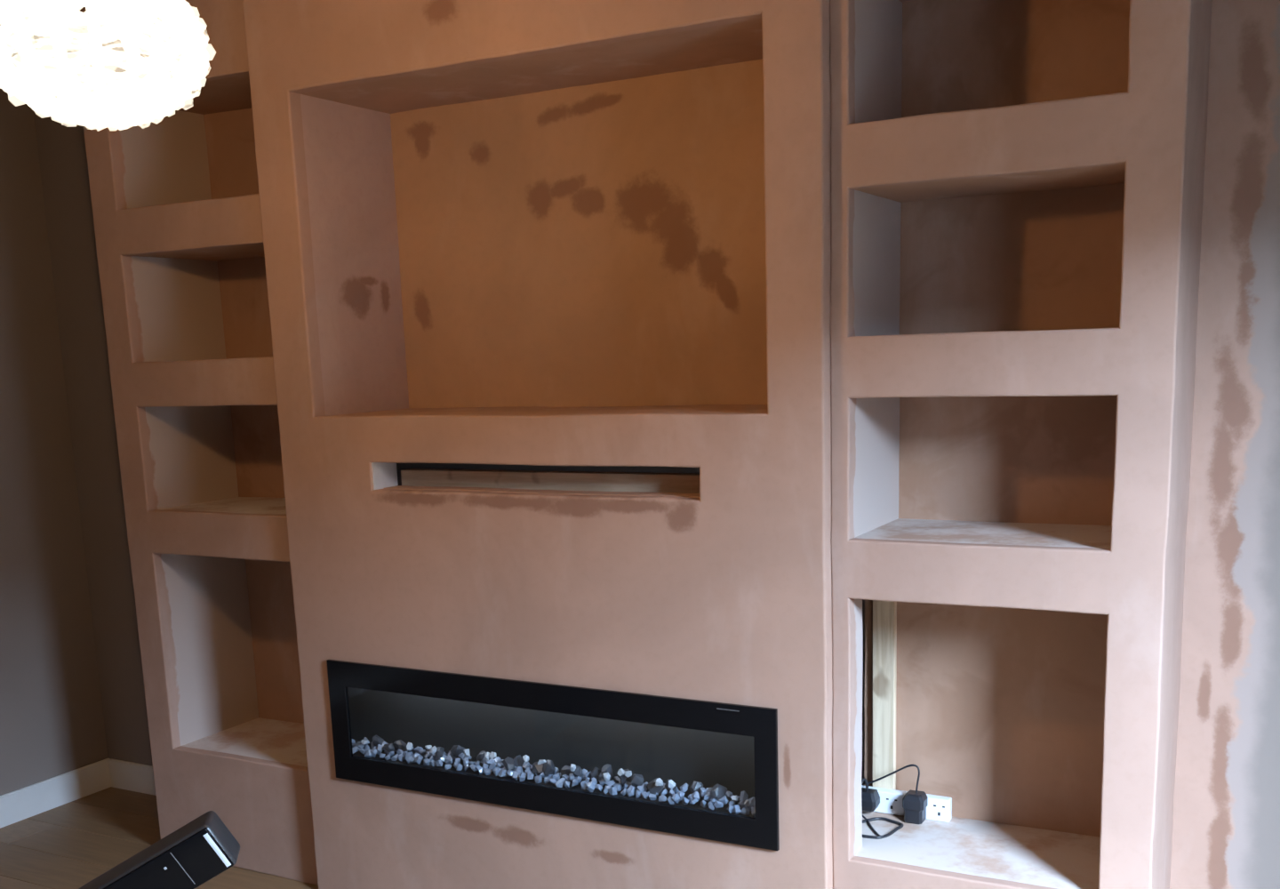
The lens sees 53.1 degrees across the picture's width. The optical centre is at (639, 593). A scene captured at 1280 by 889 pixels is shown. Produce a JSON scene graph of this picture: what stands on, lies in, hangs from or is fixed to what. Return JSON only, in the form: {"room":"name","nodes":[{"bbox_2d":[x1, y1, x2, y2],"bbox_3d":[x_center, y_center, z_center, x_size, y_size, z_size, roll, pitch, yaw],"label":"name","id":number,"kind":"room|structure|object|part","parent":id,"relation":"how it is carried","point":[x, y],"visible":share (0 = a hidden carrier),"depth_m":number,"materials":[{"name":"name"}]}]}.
{"room":"living room","nodes":[
{"label":"living room","id":0,"kind":"room"},
{"bbox_2d":[0,56,108,795],"bbox_3d":[-3.269,-0.136,2.720,0.100,2.660,4.747,4,12,28],"label":"wall","id":1,"kind":"structure","parent":0,"point":[52,718],"depth_m":4.61,"materials":[{"name":"paint"}]},
{"bbox_2d":[0,758,111,828],"bbox_3d":[-3.176,1.118,2.931,0.016,0.112,4.747,4,12,28],"label":"baseboard","id":2,"kind":"structure","parent":1,"relation":"attached to","point":[17,805],"depth_m":4.74,"materials":[{"name":"white paint"}]},
{"bbox_2d":[0,786,318,888],"bbox_3d":[-1.031,1.379,1.809,5.080,0.120,4.947,4,12,28],"label":"floor","id":3,"kind":"structure","parent":0,"point":[68,845],"depth_m":4.37,"materials":[{"name":"brown wood"}]},
{"bbox_2d":[78,810,239,888],"bbox_3d":[-1.396,0.820,2.616,1.165,0.685,0.100,-3,11,-7],"label":"bar","id":4,"kind":"object","parent":3,"relation":"on","point":[204,848],"visible":1,"depth_m":2.59,"materials":[{"name":"black plastic"}]},
{"bbox_3d":[-1.390,0.831,2.578,1.155,0.674,0.017,-3,11,-7],"label":"panel","id":5,"kind":"part","parent":4,"relation":"part of","materials":[{"name":"black plastic"}]},
{"bbox_2d":[70,0,317,885],"bbox_3d":[-1.234,-0.458,4.050,0.726,2.663,0.404,4,12,28],"label":"shelf unit","id":6,"kind":"object","parent":3,"relation":"on","point":[164,89],"visible":0.6,"depth_m":4.05,"materials":[{"name":"paint"}]},
{"bbox_3d":[-1.188,-0.275,4.069,0.591,0.014,0.353,4,12,28],"label":"recess shelf","id":7,"kind":"part","parent":6,"relation":"part of","materials":[{"name":"paint"}]},
{"bbox_3d":[-1.162,0.490,4.214,0.591,0.014,0.353,4,12,28],"label":"recess shelf","id":8,"kind":"part","parent":6,"relation":"part of","materials":[{"name":"paint"}]},
{"bbox_2d":[242,0,832,888],"bbox_3d":[-0.204,-0.383,3.473,1.648,2.663,0.435,4,12,28],"label":"chimney breast","id":9,"kind":"object","parent":3,"relation":"on","point":[501,232],"visible":0.96,"depth_m":3.41,"materials":[{"name":"paint"}]},
{"bbox_3d":[-0.262,-0.265,3.366,0.999,0.015,0.063,4,12,28],"label":"slot sill","id":10,"kind":"part","parent":9,"relation":"part of","materials":[{"name":"paint"}]},
{"bbox_3d":[-0.199,-0.491,3.467,1.365,0.015,0.378,4,12,28],"label":"recess sill","id":11,"kind":"part","parent":9,"relation":"part of","materials":[{"name":"paint"}]},
{"bbox_3d":[-0.208,-0.278,3.401,1.035,0.092,0.045,4,12,28],"label":"timber rail","id":12,"kind":"part","parent":9,"relation":"part of","materials":[{"name":"brown wood"}]},
{"bbox_2d":[326,659,779,850],"bbox_3d":[-0.295,0.393,3.507,1.500,0.357,0.153,4,12,28],"label":"electric fireplace","id":13,"kind":"object","parent":9,"relation":"in","point":[694,768],"visible":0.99,"depth_m":3.45,"materials":[{"name":"black glass"}]},
{"bbox_2d":[829,0,1211,888],"bbox_3d":[0.804,-0.319,2.962,0.832,2.662,0.404,4,12,28],"label":"shelf unit","id":14,"kind":"object","parent":3,"relation":"on","point":[1017,186],"depth_m":2.95,"materials":[{"name":"paint"}]},
{"bbox_2d":[862,814,879,835],"bbox_3d":[0.591,0.582,3.290,0.028,0.036,0.142,-6,11,-19],"label":"lead","id":15,"kind":"object","parent":14,"relation":"on","point":[863,816],"visible":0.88,"depth_m":3.29,"materials":[{"name":"black plastic"}]},
{"bbox_2d":[861,777,903,839],"bbox_3d":[0.602,0.547,3.294,0.143,0.107,0.183,4,12,28],"label":"plug","id":16,"kind":"object","parent":14,"relation":"on","point":[870,797],"visible":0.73,"depth_m":3.35,"materials":[{"name":"black plastic"}]},
{"bbox_2d":[861,764,927,823],"bbox_3d":[0.635,0.510,3.348,0.223,0.152,0.044,4,12,28],"label":"plug adapter","id":17,"kind":"object","parent":14,"relation":"attached to","point":[914,802],"visible":0.9,"depth_m":3.30,"materials":[{"name":"black plastic"}]},
{"bbox_3d":[0.669,0.549,3.383,0.303,0.061,0.031,4,12,28],"label":"power strip","id":18,"kind":"part","parent":14,"relation":"part of","materials":[{"name":"white plastic"}]},
{"bbox_3d":[0.802,0.625,3.165,0.690,0.014,0.353,4,12,28],"label":"recess shelf","id":19,"kind":"part","parent":14,"relation":"part of","materials":[{"name":"paint"}]},
{"bbox_3d":[0.829,-0.137,2.991,0.570,0.013,0.353,4,12,28],"label":"recess shelf","id":20,"kind":"part","parent":14,"relation":"part of","materials":[{"name":"paint"}]},
{"bbox_3d":[1.170,-0.297,2.783,0.015,2.662,0.374,4,12,28],"label":"panel","id":21,"kind":"part","parent":14,"relation":"part of","materials":[{"name":"paint"}]},
{"bbox_2d":[27,0,1279,888],"bbox_3d":[0.069,-0.423,3.637,5.080,2.660,0.103,4,12,28],"label":"wall","id":22,"kind":"structure","parent":0,"point":[1226,825],"depth_m":2.99,"materials":[{"name":"paint"}]},
{"bbox_2d":[107,758,155,795],"bbox_3d":[-1.733,0.714,4.798,0.719,0.112,0.016,4,12,28],"label":"baseboard","id":23,"kind":"structure","parent":22,"relation":"attached to","point":[132,776],"depth_m":4.90,"materials":[{"name":"white paint"}]}
]}

